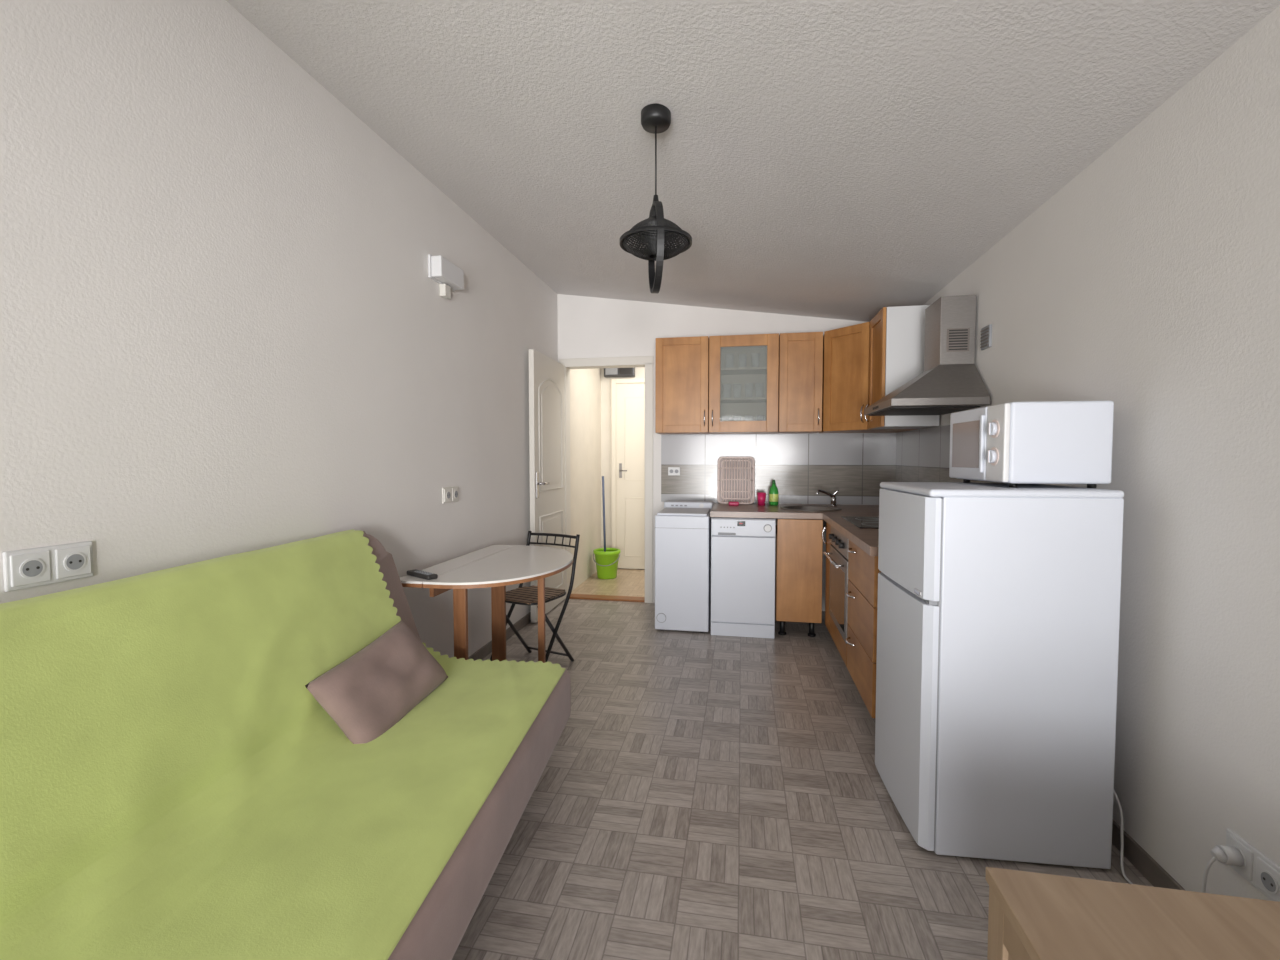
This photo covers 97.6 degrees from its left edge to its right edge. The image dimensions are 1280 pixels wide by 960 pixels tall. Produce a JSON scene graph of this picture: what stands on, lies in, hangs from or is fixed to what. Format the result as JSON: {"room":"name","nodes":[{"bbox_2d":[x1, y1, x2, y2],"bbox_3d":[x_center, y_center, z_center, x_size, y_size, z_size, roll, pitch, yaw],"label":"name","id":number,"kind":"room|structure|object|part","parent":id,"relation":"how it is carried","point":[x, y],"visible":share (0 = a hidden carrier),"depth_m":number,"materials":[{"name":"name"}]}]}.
{"room":"studio apartment","nodes":[
{"label":"studio apartment","id":0,"kind":"room"},
{"bbox_2d":[0,0,600,657],"bbox_3d":[-1.340,-0.150,1.712,0.150,2.660,9.540,0,2,10],"label":"wall","id":1,"kind":"structure","parent":0,"point":[225,330],"depth_m":1.77,"materials":[{"name":"paint"}]},
{"bbox_2d":[2,541,93,591],"bbox_3d":[-1.363,0.197,1.299,0.016,0.088,0.168,0,2,10],"label":"wall outlet","id":2,"kind":"object","parent":1,"relation":"attached to","point":[32,567],"visible":1,"depth_m":1.29,"materials":[{"name":"white plastic"}]},
{"bbox_2d":[10,550,50,586],"bbox_3d":[-1.367,0.199,1.258,0.009,0.070,0.070,0,2,10],"label":"socket","id":3,"kind":"object","parent":2,"relation":"attached to","point":[28,568],"depth_m":1.25,"materials":[{"name":"white plastic"}]},
{"bbox_2d":[55,545,90,578],"bbox_3d":[-1.353,0.195,1.338,0.009,0.070,0.070,0,2,10],"label":"socket","id":4,"kind":"object","parent":2,"relation":"attached to","point":[71,561],"depth_m":1.33,"materials":[{"name":"white plastic"}]},
{"bbox_2d":[428,255,463,298],"bbox_3d":[-1.023,-1.063,2.970,0.070,0.180,0.250,0,2,10],"label":"wall light","id":5,"kind":"object","parent":1,"relation":"attached to","point":[450,277],"visible":1,"depth_m":2.93,"materials":[{"name":"white plastic"}]},
{"bbox_2d":[442,486,458,503],"bbox_3d":[-1.038,0.081,3.082,0.016,0.088,0.168,0,2,10],"label":"wall outlet","id":6,"kind":"object","parent":1,"relation":"attached to","point":[449,494],"visible":1,"depth_m":3.06,"materials":[{"name":"beige plastic"}]},
{"bbox_2d":[444,488,450,501],"bbox_3d":[-1.042,0.082,3.041,0.009,0.070,0.070,0,2,10],"label":"socket","id":7,"kind":"object","parent":6,"relation":"attached to","point":[447,491],"depth_m":3.03,"materials":[{"name":"beige plastic"}]},
{"bbox_2d":[452,488,458,500],"bbox_3d":[-1.028,0.079,3.122,0.009,0.070,0.070,0,2,10],"label":"socket","id":8,"kind":"object","parent":6,"relation":"attached to","point":[455,491],"depth_m":3.11,"materials":[{"name":"beige plastic"}]},
{"bbox_2d":[468,612,530,660],"bbox_3d":[-1.416,1.173,1.058,0.012,0.070,7.880,0,2,10],"label":"baseboard","id":9,"kind":"structure","parent":1,"relation":"attached to","point":[486,649],"depth_m":3.81,"materials":[{"name":"wood"}]},
{"bbox_2d":[601,367,644,568],"bbox_3d":[0.290,-0.255,6.203,1.450,2.500,0.120,0,2,10],"label":"wall","id":10,"kind":"structure","parent":0,"point":[606,439],"depth_m":6.26,"materials":[{"name":"paint"}]},
{"bbox_2d":[604,367,634,377],"bbox_3d":[-0.226,-1.203,6.152,0.340,0.140,0.084,0,2,10],"label":"box","id":11,"kind":"object","parent":10,"relation":"attached to","point":[608,372],"visible":0.6,"depth_m":6.12,"materials":[{"name":"plastic"}]},
{"bbox_2d":[611,378,644,568],"bbox_3d":[0.108,-0.057,6.137,0.860,2.110,0.087,0,2,10],"label":"door","id":12,"kind":"structure","parent":10,"relation":"in","point":[627,394],"depth_m":6.18,"materials":[{"name":"paint"}]},
{"bbox_3d":[-0.187,-0.103,6.171,0.095,0.160,0.052,0,2,10],"label":"handle","id":13,"kind":"part","parent":12,"relation":"part of","materials":[{"name":"metal"}]},
{"bbox_2d":[557,294,865,610],"bbox_3d":[0.664,-0.273,4.710,2.780,2.660,0.120,0,2,10],"label":"wall","id":14,"kind":"structure","parent":0,"point":[588,327],"depth_m":4.73,"materials":[{"name":"paint"}]},
{"bbox_2d":[529,349,565,622],"bbox_3d":[-0.705,0.040,4.512,0.101,2.030,0.745,0,2,10],"label":"door","id":15,"kind":"structure","parent":14,"relation":"in","point":[546,375],"depth_m":4.40,"materials":[{"name":"paint"}]},
{"bbox_3d":[-0.733,0.036,4.240,0.061,0.200,0.140,0,2,10],"label":"handle","id":16,"kind":"part","parent":15,"relation":"part of","materials":[{"name":"silver metal"}]},
{"bbox_2d":[559,356,652,602],"bbox_3d":[-0.284,0.000,4.886,0.825,2.100,0.135,0,2,10],"label":"trim","id":17,"kind":"structure","parent":14,"relation":"attached to","point":[634,361],"depth_m":4.78,"materials":[{"name":"paint"}]},
{"bbox_2d":[570,594,644,601],"bbox_3d":[-0.290,1.039,4.938,0.720,0.018,0.116,0,2,10],"label":"threshold","id":18,"kind":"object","parent":14,"relation":"attached to","point":[572,596],"depth_m":4.92,"materials":[{"name":"brown wood"}]},
{"bbox_2d":[655,336,709,433],"bbox_3d":[0.349,-0.742,4.485,0.411,0.735,0.369,0,2,10],"label":"upper cabinet","id":19,"kind":"object","parent":14,"relation":"attached to","point":[682,363],"visible":0.98,"depth_m":4.34,"materials":[{"name":"brown wood"}]},
{"bbox_2d":[709,333,778,433],"bbox_3d":[0.812,-0.739,4.401,0.521,0.735,0.369,0,2,10],"label":"upper cabinet","id":20,"kind":"object","parent":14,"relation":"attached to","point":[743,369],"visible":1,"depth_m":4.30,"materials":[{"name":"brown wood"}]},
{"bbox_2d":[720,367,766,374],"bbox_3d":[0.817,-0.860,4.422,0.489,0.016,0.275,0,2,10],"label":"shelf","id":21,"kind":"object","parent":20,"relation":"attached to","point":[739,370],"depth_m":4.39,"materials":[{"name":"white"}]},
{"bbox_2d":[720,397,766,402],"bbox_3d":[0.817,-0.630,4.431,0.489,0.016,0.275,0,2,10],"label":"shelf","id":22,"kind":"object","parent":20,"relation":"attached to","point":[746,399],"depth_m":4.36,"materials":[{"name":"white"}]},
{"bbox_3d":[0.843,-0.745,4.568,0.489,0.701,0.007,0,2,10],"label":"panel","id":23,"kind":"part","parent":20,"relation":"part of","materials":[{"name":"clear glass"}]},
{"bbox_2d":[776,332,822,433],"bbox_3d":[1.227,-0.736,4.326,0.312,0.735,0.369,0,2,10],"label":"upper cabinet","id":24,"kind":"object","parent":14,"relation":"attached to","point":[800,354],"visible":0.98,"depth_m":4.18,"materials":[{"name":"brown wood"}]},
{"bbox_2d":[661,425,999,504],"bbox_3d":[0.909,-0.049,3.520,1.870,0.565,2.150,0,2,10],"label":"tile backsplash","id":25,"kind":"structure","parent":14,"relation":"attached to","point":[855,465],"depth_m":4.51,"materials":[{"name":"white tile"}]},
{"bbox_2d":[668,467,679,474],"bbox_3d":[0.286,-0.073,4.709,0.100,0.070,0.013,0,2,10],"label":"wall outlet","id":26,"kind":"object","parent":25,"relation":"attached to","point":[671,470],"visible":1,"depth_m":4.71,"materials":[{"name":"white plastic"}]},
{"bbox_2d":[819,322,916,432],"bbox_3d":[1.660,-0.728,4.130,0.596,0.735,0.600,0,2,10],"label":"upper cabinet","id":27,"kind":"object","parent":14,"relation":"attached to","point":[845,383],"visible":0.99,"depth_m":4.01,"materials":[{"name":"brown wood"}]},
{"bbox_3d":[1.471,-0.722,4.001,0.020,0.735,0.364,-2,3,-35],"label":"door","id":28,"kind":"part","parent":27,"relation":"part of","materials":[{"name":"brown wood"}]},
{"bbox_3d":[1.536,-0.459,3.873,0.036,0.128,0.010,-2,3,-35],"label":"handle","id":29,"kind":"part","parent":27,"relation":"part of","materials":[{"name":"silver metal"}]},
{"bbox_2d":[226,0,1279,321],"bbox_3d":[-0.053,-1.301,0.719,3.020,0.513,8.140,0,2,10],"label":"ceiling","id":30,"kind":"structure","parent":0,"point":[832,159],"depth_m":1.96,"materials":[{"name":"paint"}]},
{"bbox_2d":[620,103,691,293],"bbox_3d":[0.057,-1.001,2.024,0.262,0.636,0.262,1,2,14],"label":"pendant lamp","id":31,"kind":"object","parent":30,"relation":"hanging from","point":[653,233],"visible":1,"depth_m":1.97,"materials":[{"name":"black metal"}]},
{"bbox_2d":[649,195,658,216],"bbox_3d":[0.057,-0.961,2.025,0.054,0.135,0.054,0,2,10],"label":"socket","id":32,"kind":"object","parent":31,"relation":"attached to","point":[655,198],"depth_m":2.01,"materials":[{"name":"black metal"}]},
{"bbox_3d":[0.057,-0.905,2.028,0.243,0.081,0.243,0,2,10],"label":"lamp shade","id":33,"kind":"part","parent":31,"relation":"part of","materials":[{"name":"black metal"}]},
{"bbox_3d":[0.057,-0.835,2.030,0.242,0.051,0.242,0,2,10],"label":"lamp shade","id":34,"kind":"part","parent":31,"relation":"part of","materials":[{"name":"black metal"}]},
{"bbox_3d":[0.057,-1.150,2.018,0.005,0.262,0.005,-1,2,-12],"label":"cord","id":35,"kind":"part","parent":31,"relation":"part of","materials":[{"name":"black metal"}]},
{"bbox_2d":[452,568,1153,959],"bbox_3d":[0.072,1.239,1.513,3.020,0.100,9.540,0,2,10],"label":"floor","id":36,"kind":"structure","parent":0,"point":[699,795],"depth_m":1.90,"materials":[{"name":"tile"}]},
{"bbox_2d":[363,531,570,959],"bbox_3d":[-0.815,0.712,1.397,0.888,0.962,1.950,0,2,6],"label":"sofa","id":37,"kind":"object","parent":36,"relation":"on","point":[438,927],"visible":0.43,"depth_m":1.40,"materials":[{"name":"beige fabric"}]},
{"bbox_2d":[0,529,565,959],"bbox_3d":[-0.829,0.511,1.364,0.883,0.579,1.858,0,2,6],"label":"throw","id":38,"kind":"object","parent":37,"relation":"on","point":[174,786],"visible":0.93,"depth_m":1.19,"materials":[{"name":"green fabric"}]},
{"bbox_2d":[305,620,447,743],"bbox_3d":[-0.833,0.659,1.837,0.195,0.261,0.507,0,2,10],"label":"cushion","id":39,"kind":"object","parent":38,"relation":"on","point":[372,690],"visible":0.96,"depth_m":1.75,"materials":[{"name":"brown fabric"}]},
{"bbox_3d":[-1.097,0.555,1.381,0.328,0.646,1.875,0,2,6],"label":"backrest","id":40,"kind":"part","parent":37,"relation":"part of","materials":[{"name":"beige fabric"}]},
{"bbox_3d":[-0.721,0.916,1.396,0.698,0.245,1.950,0,2,6],"label":"seat","id":41,"kind":"part","parent":37,"relation":"part of","materials":[{"name":"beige fabric"}]},
{"bbox_2d":[400,545,572,662],"bbox_3d":[-0.667,0.773,2.849,0.620,0.722,1.000,0,2,10],"label":"folding table","id":42,"kind":"object","parent":36,"relation":"on","point":[496,567],"visible":0.73,"depth_m":2.73,"materials":[{"name":"laminate"}]},
{"bbox_2d":[407,569,437,579],"bbox_3d":[-0.962,0.416,2.471,0.180,0.022,0.048,2,3,38],"label":"remote control","id":43,"kind":"object","parent":42,"relation":"on","point":[416,573],"visible":1,"depth_m":2.44,"materials":[{"name":"plastic"}]},
{"bbox_3d":[-0.804,0.799,2.519,0.060,0.696,0.024,0,2,10],"label":"leg","id":44,"kind":"part","parent":42,"relation":"part of","materials":[{"name":"brown wood"}]},
{"bbox_3d":[-0.807,0.771,3.200,0.080,0.696,0.024,0,2,10],"label":"leg","id":45,"kind":"part","parent":42,"relation":"part of","materials":[{"name":"brown wood"}]},
{"bbox_3d":[-0.494,0.787,2.815,0.033,0.696,0.025,0,2,10],"label":"leg","id":46,"kind":"part","parent":42,"relation":"part of","materials":[{"name":"brown wood"}]},
{"bbox_2d":[490,531,579,661],"bbox_3d":[-0.630,0.727,3.363,0.391,0.784,0.447,1,3,27],"label":"folding chair","id":47,"kind":"object","parent":36,"relation":"on","point":[521,595],"visible":0.77,"depth_m":3.37,"materials":[{"name":"black metal"}]},
{"bbox_3d":[-0.646,0.683,3.330,0.350,0.019,0.370,1,3,27],"label":"seat","id":48,"kind":"part","parent":47,"relation":"part of","materials":[{"name":"brown wood"}]},
{"bbox_3d":[-0.635,0.905,3.362,0.348,0.428,0.346,1,3,27],"label":"leg frame","id":49,"kind":"part","parent":47,"relation":"part of","materials":[{"name":"black metal"}]},
{"bbox_3d":[-0.541,0.376,3.521,0.374,0.072,0.059,1,3,27],"label":"backrest","id":50,"kind":"part","parent":47,"relation":"part of","materials":[{"name":"black metal"}]},
{"bbox_2d":[593,548,620,578],"bbox_3d":[-0.343,0.867,5.815,0.288,0.290,0.282,0,2,10],"label":"bucket","id":51,"kind":"object","parent":36,"relation":"on","point":[606,562],"visible":1,"depth_m":5.72,"materials":[{"name":"plastic"}]},
{"bbox_2d":[602,476,605,551],"bbox_3d":[-0.358,0.480,5.802,0.120,1.040,0.120,0,2,10],"label":"mop","id":52,"kind":"object","parent":51,"relation":"in","point":[603,491],"visible":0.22,"depth_m":5.80,"materials":[{"name":"plastic"}]},
{"bbox_3d":[-0.355,0.821,5.745,0.288,0.107,0.132,0,2,10],"label":"handle","id":53,"kind":"part","parent":51,"relation":"part of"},
{"bbox_2d":[655,501,712,631],"bbox_3d":[0.347,0.628,4.261,0.385,0.895,0.609,0,2,10],"label":"washing machine","id":54,"kind":"object","parent":36,"relation":"on","point":[682,528],"visible":0.93,"depth_m":3.98,"materials":[{"name":"white metal"}]},
{"bbox_3d":[0.336,0.235,4.185,0.355,0.017,0.450,0,2,10],"label":"lid","id":55,"kind":"part","parent":54,"relation":"part of","materials":[{"name":"white plastic"}]},
{"bbox_3d":[0.390,0.202,4.479,0.385,0.060,0.130,0,2,10],"label":"control panel","id":56,"kind":"part","parent":54,"relation":"part of","materials":[{"name":"white plastic"}]},
{"bbox_2d":[711,517,775,638],"bbox_3d":[0.761,0.668,4.151,0.440,0.825,0.620,0,2,10],"label":"dishwasher","id":57,"kind":"object","parent":36,"relation":"on","point":[742,549],"visible":0.96,"depth_m":3.87,"materials":[{"name":"white metal"}]},
{"bbox_3d":[0.600,0.372,3.867,0.120,0.016,0.007,0,2,10],"label":"handle","id":58,"kind":"part","parent":57,"relation":"part of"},
{"bbox_3d":[0.713,1.045,3.901,0.436,0.092,0.020,0,2,10],"label":"kick plate","id":59,"kind":"part","parent":57,"relation":"part of","materials":[{"name":"white ceramic"}]},
{"bbox_3d":[0.711,0.328,3.862,0.436,0.117,0.029,0,2,10],"label":"control panel","id":60,"kind":"part","parent":57,"relation":"part of","materials":[{"name":"white plastic"}]},
{"bbox_2d":[775,519,822,636],"bbox_3d":[1.140,0.669,4.108,0.303,0.826,0.580,0,2,10],"label":"base cabinet","id":61,"kind":"object","parent":36,"relation":"on","point":[799,542],"visible":0.96,"depth_m":3.82,"materials":[{"name":"brown wood"}]},
{"bbox_3d":[1.005,1.029,3.954,0.056,0.120,0.056,0,2,10],"label":"leg","id":62,"kind":"part","parent":61,"relation":"part of","materials":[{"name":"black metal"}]},
{"bbox_3d":[1.202,1.030,3.918,0.056,0.120,0.056,0,2,10],"label":"leg","id":63,"kind":"part","parent":61,"relation":"part of","materials":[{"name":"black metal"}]},
{"bbox_2d":[822,522,831,630],"bbox_3d":[1.516,0.688,3.647,0.633,0.826,0.210,0,2,10],"label":"base cabinet","id":64,"kind":"object","parent":36,"relation":"on","point":[828,527],"visible":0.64,"depth_m":3.69,"materials":[{"name":"brown wood"}]},
{"bbox_3d":[1.231,0.367,3.732,0.036,0.128,0.010,0,2,10],"label":"handle","id":65,"kind":"part","parent":64,"relation":"part of","materials":[{"name":"silver metal"}]},
{"bbox_2d":[823,526,848,666],"bbox_3d":[1.423,0.704,3.249,0.634,0.826,0.600,0,2,10],"label":"oven","id":66,"kind":"object","parent":36,"relation":"on","point":[838,588],"visible":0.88,"depth_m":3.22,"materials":[{"name":"silver metal"}]},
{"bbox_3d":[1.136,0.465,3.291,0.051,0.018,0.460,0,2,10],"label":"handle","id":67,"kind":"part","parent":66,"relation":"part of","materials":[{"name":"silver metal"}]},
{"bbox_3d":[1.174,0.936,3.304,0.020,0.118,0.592,0,2,10],"label":"drawer","id":68,"kind":"part","parent":66,"relation":"part of","materials":[{"name":"brown wood"}]},
{"bbox_3d":[1.172,0.647,3.292,0.028,0.447,0.592,0,2,10],"label":"oven door","id":69,"kind":"part","parent":66,"relation":"part of","materials":[{"name":"metal"}]},
{"bbox_3d":[1.174,0.356,3.280,0.024,0.120,0.592,0,2,10],"label":"control panel","id":70,"kind":"part","parent":66,"relation":"part of","materials":[{"name":"metal"}]},
{"bbox_3d":[1.117,0.363,3.107,0.026,0.034,0.034,0,2,10],"label":"knob","id":71,"kind":"part","parent":66,"relation":"part of","materials":[{"name":"plastic"}]},
{"bbox_2d":[845,540,880,718],"bbox_3d":[1.326,0.728,2.655,0.613,0.828,0.600,0,2,10],"label":"base cabinet","id":72,"kind":"object","parent":36,"relation":"on","point":[861,640],"visible":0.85,"depth_m":2.61,"materials":[{"name":"brown wood"}]},
{"bbox_2d":[710,503,878,555],"bbox_3d":[1.121,0.258,3.463,1.403,0.040,2.188,0,2,10],"label":"countertop","id":73,"kind":"structure","parent":72,"relation":"on","point":[867,540],"depth_m":3.84,"materials":[{"name":"laminate"}]},
{"bbox_2d":[729,501,738,505],"bbox_3d":[0.737,0.185,4.400,0.080,0.030,0.060,0,2,10],"label":"sponge","id":74,"kind":"object","parent":73,"relation":"on","point":[731,503],"visible":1,"depth_m":4.37,"materials":[{"name":"pink plastic"}]},
{"bbox_2d":[717,457,754,503],"bbox_3d":[0.774,0.003,4.516,0.300,0.384,0.115,0,2,10],"label":"dish rack","id":75,"kind":"object","parent":73,"relation":"on","point":[735,475],"visible":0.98,"depth_m":4.51,"materials":[{"name":"pink plastic"}]},
{"bbox_2d":[757,492,765,505],"bbox_3d":[0.957,0.149,4.410,0.072,0.100,0.072,0,2,10],"label":"cup","id":76,"kind":"object","parent":73,"relation":"on","point":[761,496],"visible":1,"depth_m":4.38,"materials":[{"name":"pink plastic"}]},
{"bbox_2d":[769,480,778,505],"bbox_3d":[1.056,0.099,4.420,0.074,0.200,0.074,0,2,10],"label":"dish soap bottle","id":77,"kind":"object","parent":73,"relation":"on","point":[773,492],"visible":0.99,"depth_m":4.39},
{"bbox_2d":[780,505,840,528],"bbox_3d":[1.255,0.277,4.127,0.430,0.146,0.430,0,2,10],"label":"sink","id":78,"kind":"object","parent":73,"relation":"in","point":[798,507],"visible":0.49,"depth_m":4.25,"materials":[{"name":"metal"}]},
{"bbox_2d":[816,489,838,505],"bbox_3d":[1.422,0.136,4.292,0.224,0.136,0.073,-1,3,-22],"label":"kitchen faucet","id":79,"kind":"object","parent":73,"relation":"on","point":[833,495],"visible":1,"depth_m":4.31,"materials":[{"name":"silver metal"}]},
{"bbox_3d":[1.415,0.107,4.277,0.203,0.076,0.026,-1,3,-32],"label":"spout","id":80,"kind":"part","parent":79,"relation":"part of","materials":[{"name":"silver metal"}]},
{"bbox_2d":[841,516,878,528],"bbox_3d":[1.467,0.245,3.217,0.500,0.007,0.570,0,2,10],"label":"cooktop","id":81,"kind":"object","parent":73,"relation":"in","point":[860,522],"visible":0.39,"depth_m":3.25,"materials":[{"name":"black glass"}]},
{"bbox_3d":[1.069,0.824,2.858,0.036,0.010,0.128,0,2,10],"label":"handle","id":82,"kind":"part","parent":72,"relation":"part of","materials":[{"name":"silver metal"}]},
{"bbox_3d":[1.069,0.584,2.849,0.036,0.010,0.128,0,2,10],"label":"handle","id":83,"kind":"part","parent":72,"relation":"part of","materials":[{"name":"silver metal"}]},
{"bbox_3d":[1.067,0.900,2.709,0.020,0.240,0.594,0,2,10],"label":"drawer","id":84,"kind":"part","parent":72,"relation":"part of","materials":[{"name":"brown wood"}]},
{"bbox_3d":[1.067,0.658,2.700,0.020,0.236,0.594,0,2,10],"label":"drawer","id":85,"kind":"part","parent":72,"relation":"part of","materials":[{"name":"brown wood"}]},
{"bbox_3d":[1.067,0.425,2.690,0.020,0.222,0.594,0,2,10],"label":"drawer","id":86,"kind":"part","parent":72,"relation":"part of","materials":[{"name":"brown wood"}]},
{"bbox_2d":[875,482,1123,868],"bbox_3d":[1.176,0.595,1.949,0.551,1.152,0.524,0,2,7],"label":"refrigerator","id":87,"kind":"object","parent":36,"relation":"on","point":[998,606],"visible":0.98,"depth_m":1.70,"materials":[{"name":"white metal"}]},
{"bbox_3d":[0.926,0.761,1.988,0.044,0.772,0.518,0,2,7],"label":"door","id":88,"kind":"part","parent":87,"relation":"part of","materials":[{"name":"white metal"}]},
{"bbox_3d":[0.926,0.202,1.965,0.044,0.319,0.518,0,2,7],"label":"freezer door","id":89,"kind":"part","parent":87,"relation":"part of","materials":[{"name":"white metal"}]},
{"bbox_3d":[1.182,0.031,1.925,0.540,0.024,0.524,0,2,7],"label":"panel","id":90,"kind":"part","parent":87,"relation":"part of","materials":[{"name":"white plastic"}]},
{"bbox_2d":[949,401,1113,487],"bbox_3d":[1.322,-0.118,1.953,0.333,0.272,0.420,0,2,8],"label":"microwave oven","id":91,"kind":"object","parent":87,"relation":"on","point":[1039,442],"visible":1,"depth_m":1.75,"materials":[{"name":"white metal"}]},
{"bbox_3d":[1.193,-0.128,2.033,0.020,0.250,0.293,0,2,8],"label":"door","id":92,"kind":"part","parent":91,"relation":"part of","materials":[{"name":"white plastic"}]},
{"bbox_3d":[1.161,-0.123,1.902,0.011,0.195,0.016,0,2,8],"label":"handle","id":93,"kind":"part","parent":91,"relation":"part of","materials":[{"name":"white plastic"}]},
{"bbox_3d":[1.166,-0.120,1.825,0.018,0.250,0.120,0,2,8],"label":"control panel","id":94,"kind":"part","parent":91,"relation":"part of","materials":[{"name":"white plastic"}]},
{"bbox_2d":[985,867,1279,959],"bbox_3d":[0.876,0.987,0.334,0.730,0.500,1.300,0,2,10],"label":"table","id":95,"kind":"object","parent":36,"relation":"on","point":[1032,915],"visible":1,"depth_m":0.91,"materials":[{"name":"brown wood"}]},
{"bbox_3d":[0.590,0.962,0.715,0.020,0.420,0.642,0,2,10],"label":"door","id":96,"kind":"part","parent":95,"relation":"part of","materials":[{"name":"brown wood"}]},
{"bbox_2d":[898,5,1279,900],"bbox_3d":[1.374,0.089,0.517,0.120,2.280,8.140,0,2,10],"label":"wall","id":97,"kind":"structure","parent":0,"point":[1148,284],"depth_m":1.54,"materials":[{"name":"paint"}]},
{"bbox_2d":[864,305,939,428],"bbox_3d":[1.684,-0.707,3.630,0.369,0.735,0.374,0,2,10],"label":"upper cabinet","id":98,"kind":"object","parent":97,"relation":"attached to","point":[897,334],"visible":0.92,"depth_m":3.46,"materials":[{"name":"white wood"}]},
{"bbox_3d":[1.545,-0.708,3.655,0.020,0.735,0.372,0,2,10],"label":"door","id":99,"kind":"part","parent":98,"relation":"part of","materials":[{"name":"brown wood"}]},
{"bbox_2d":[864,295,989,415],"bbox_3d":[1.538,-0.671,3.070,0.456,0.590,0.640,0,2,10],"label":"range hood","id":100,"kind":"object","parent":97,"relation":"attached to","point":[950,381],"visible":1,"depth_m":2.91,"materials":[{"name":"metal"}]},
{"bbox_2d":[946,328,969,351],"bbox_3d":[1.659,-0.730,2.920,0.110,0.120,0.006,0,2,10],"label":"vent grille","id":101,"kind":"object","parent":100,"relation":"attached to","point":[957,339],"depth_m":2.92,"materials":[{"name":"metal"}]},
{"bbox_2d":[980,324,991,349],"bbox_3d":[1.723,-0.710,2.791,0.017,0.110,0.100,0,2,10],"label":"air vent","id":102,"kind":"object","parent":97,"relation":"in","point":[986,332],"visible":1,"depth_m":2.77,"materials":[{"name":"plastic"}]},
{"bbox_2d":[1112,820,1184,889],"bbox_3d":[1.111,1.237,-0.512,0.012,0.070,5.690,0,2,10],"label":"baseboard","id":103,"kind":"structure","parent":97,"relation":"attached to","point":[1140,859],"depth_m":1.68,"materials":[{"name":"wood"}]},
{"bbox_2d":[1114,790,1243,892],"bbox_3d":[1.449,1.029,1.643,0.058,0.308,0.605,0,2,7],"label":"power cord","id":104,"kind":"object","parent":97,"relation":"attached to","point":[1226,855],"visible":0.58,"depth_m":1.36,"materials":[{"name":"white plastic"}]},
{"bbox_2d":[1226,828,1279,901],"bbox_3d":[1.443,0.912,1.312,0.016,0.088,0.168,0,2,10],"label":"wall outlet","id":105,"kind":"object","parent":97,"relation":"attached to","point":[1258,869],"visible":0.85,"depth_m":1.30,"materials":[{"name":"white plastic"}]},
{"bbox_2d":[1226,834,1253,880],"bbox_3d":[1.447,0.910,1.353,0.009,0.070,0.070,0,2,10],"label":"socket","id":106,"kind":"object","parent":105,"relation":"attached to","point":[1246,849],"depth_m":1.34,"materials":[{"name":"white plastic"}]},
{"bbox_2d":[1256,857,1279,901],"bbox_3d":[1.432,0.914,1.272,0.009,0.070,0.070,0,2,10],"label":"socket","id":107,"kind":"object","parent":105,"relation":"attached to","point":[1267,871],"depth_m":1.27,"materials":[{"name":"white plastic"}]}
]}

